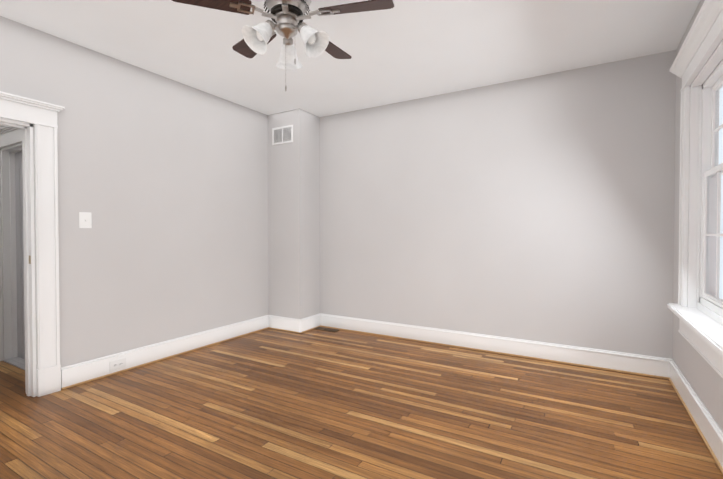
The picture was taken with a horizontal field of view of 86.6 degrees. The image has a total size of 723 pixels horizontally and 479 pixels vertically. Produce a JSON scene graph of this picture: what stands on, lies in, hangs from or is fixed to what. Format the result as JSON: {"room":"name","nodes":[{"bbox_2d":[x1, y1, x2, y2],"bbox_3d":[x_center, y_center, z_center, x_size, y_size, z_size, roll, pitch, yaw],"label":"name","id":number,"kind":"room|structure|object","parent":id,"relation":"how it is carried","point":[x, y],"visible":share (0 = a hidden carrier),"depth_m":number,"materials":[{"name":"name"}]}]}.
{"room":"empty bedroom","nodes":[
{"label":"empty bedroom","id":0,"kind":"room"},
{"bbox_2d":[0,125,21,356],"bbox_3d":[-2.941,-0.202,3.466,1.320,2.700,0.200,1,1,30],"label":"wall","id":1,"kind":"structure","parent":0,"point":[1,228],"depth_m":3.59,"materials":[{"name":"grey paint"}]},
{"bbox_2d":[0,126,24,369],"bbox_3d":[-3.061,0.070,3.473,1.000,2.155,0.196,1,1,30],"label":"door frame","id":2,"kind":"structure","parent":1,"relation":"attached to","point":[10,136],"depth_m":3.63,"materials":[{"name":"white paint"}]},
{"bbox_2d":[15,152,24,358],"bbox_3d":[-3.048,0.151,3.503,0.671,1.961,0.116,1,1,30],"label":"door leaf","id":3,"kind":"structure","parent":1,"relation":"in","point":[19,256],"depth_m":3.64,"materials":[{"name":"paint"}]},
{"bbox_2d":[0,16,267,378],"bbox_3d":[-2.271,-0.197,3.166,0.140,2.700,4.860,1,1,30],"label":"wall","id":4,"kind":"structure","parent":0,"point":[163,180],"depth_m":3.50,"materials":[{"name":"grey paint"}]},
{"bbox_2d":[0,91,64,396],"bbox_3d":[-2.660,0.080,2.506,0.260,2.166,1.148,1,1,30],"label":"door frame","id":5,"kind":"structure","parent":4,"relation":"attached to","point":[42,157],"depth_m":2.83,"materials":[{"name":"white paint"}]},
{"bbox_2d":[79,212,91,227],"bbox_3d":[-2.222,-0.156,3.092,0.020,0.128,0.088,1,1,30],"label":"switch plate","id":6,"kind":"object","parent":4,"relation":"attached to","point":[85,219],"visible":1,"depth_m":3.09,"materials":[{"name":"white plastic"}]},
{"bbox_2d":[61,315,268,389],"bbox_3d":[-1.743,1.057,3.921,0.024,0.166,2.243,1,1,30],"label":"baseboard","id":7,"kind":"structure","parent":4,"relation":"attached to","point":[73,375],"depth_m":3.60,"materials":[{"name":"white wood"}]},
{"bbox_2d":[110,358,125,370],"bbox_3d":[-2.098,1.076,3.304,0.007,0.080,0.132,1,1,30],"label":"electrical outlet plate","id":8,"kind":"object","parent":7,"relation":"attached to","point":[117,364],"visible":1,"depth_m":3.30,"materials":[{"name":"white plastic"}]},
{"bbox_2d":[268,109,319,318],"bbox_3d":[-0.862,-0.224,4.922,0.516,2.700,0.405,1,1,30],"label":"wall column","id":9,"kind":"structure","parent":0,"point":[294,229],"depth_m":4.75,"materials":[{"name":"grey paint"}]},
{"bbox_2d":[272,125,292,144],"bbox_3d":[-0.975,-1.287,4.730,0.330,0.208,0.012,1,1,30],"label":"air vent grille","id":10,"kind":"object","parent":9,"relation":"attached to","point":[282,135],"visible":1,"depth_m":4.72,"materials":[{"name":"white metal"}]},
{"bbox_2d":[269,315,300,333],"bbox_3d":[-0.947,1.045,4.741,0.510,0.166,0.024,1,1,30],"label":"baseboard","id":11,"kind":"structure","parent":9,"relation":"attached to","point":[287,324],"depth_m":4.73,"materials":[{"name":"white wood"}]},
{"bbox_2d":[301,313,320,332],"bbox_3d":[-0.631,1.044,4.799,0.024,0.166,0.360,1,1,30],"label":"baseboard","id":12,"kind":"structure","parent":9,"relation":"attached to","point":[309,323],"depth_m":4.79,"materials":[{"name":"white wood"}]},
{"bbox_2d":[0,0,699,116],"bbox_3d":[-1.066,-1.596,2.439,5.873,0.120,5.140,1,1,30],"label":"ceiling","id":13,"kind":"structure","parent":0,"point":[403,50],"depth_m":2.99,"materials":[{"name":"white paint"}]},
{"bbox_2d":[172,0,393,90],"bbox_3d":[-0.390,-1.171,2.156,1.148,0.722,1.096,1,1,30],"label":"ceiling fan","id":14,"kind":"object","parent":13,"relation":"hanging from","point":[287,17],"visible":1,"depth_m":2.06,"materials":[{"name":"brown wood"}]},
{"bbox_2d":[0,327,722,478],"bbox_3d":[-1.066,1.213,2.482,5.873,0.100,5.140,1,1,30],"label":"floor","id":15,"kind":"structure","parent":0,"point":[268,403],"depth_m":2.49,"materials":[{"name":"brown wood"}]},
{"bbox_2d":[314,327,338,331],"bbox_3d":[-0.432,1.124,4.793,0.310,0.008,0.120,1,1,30],"label":"floor vent","id":16,"kind":"object","parent":15,"relation":"in","point":[327,329],"visible":1,"depth_m":4.78,"materials":[{"name":"brown metal"}]},
{"bbox_2d":[320,50,675,358],"bbox_3d":[0.832,-0.214,4.247,4.403,2.700,0.140,1,1,30],"label":"wall","id":17,"kind":"structure","parent":0,"point":[539,208],"depth_m":3.76,"materials":[{"name":"grey paint"}]},
{"bbox_2d":[321,313,664,378],"bbox_3d":[0.994,1.055,4.074,3.564,0.166,0.024,1,1,30],"label":"baseboard","id":18,"kind":"structure","parent":17,"relation":"attached to","point":[644,365],"depth_m":3.79,"materials":[{"name":"white wood"}]},
{"bbox_2d":[672,0,722,431],"bbox_3d":[1.404,-0.165,1.015,0.150,2.700,4.860,1,1,30],"label":"wall","id":19,"kind":"structure","parent":0,"point":[703,377],"depth_m":2.71,"materials":[{"name":"grey paint"}]},
{"bbox_2d":[665,358,722,473],"bbox_3d":[1.328,1.101,1.079,0.024,0.166,4.858,1,1,30],"label":"baseboard","id":20,"kind":"structure","parent":19,"relation":"attached to","point":[701,417],"depth_m":2.37,"materials":[{"name":"white wood"}]},
{"bbox_2d":[667,0,722,377],"bbox_3d":[2.035,-0.286,2.188,0.237,1.958,1.495,1,1,30],"label":"double-hung window","id":21,"kind":"structure","parent":19,"relation":"in","point":[710,303],"depth_m":2.60,"materials":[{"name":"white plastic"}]},
{"label":"outside","id":22,"kind":"structure","parent":0,"visible":0},
{"bbox_2d":[719,86,722,298],"bbox_3d":[20.190,-8.593,19.172,0.100,31.000,66.000,1,1,30],"label":"sky","id":23,"kind":"structure","parent":22,"point":[721,214],"depth_m":25.11,"materials":[{"name":"white"}]}
]}

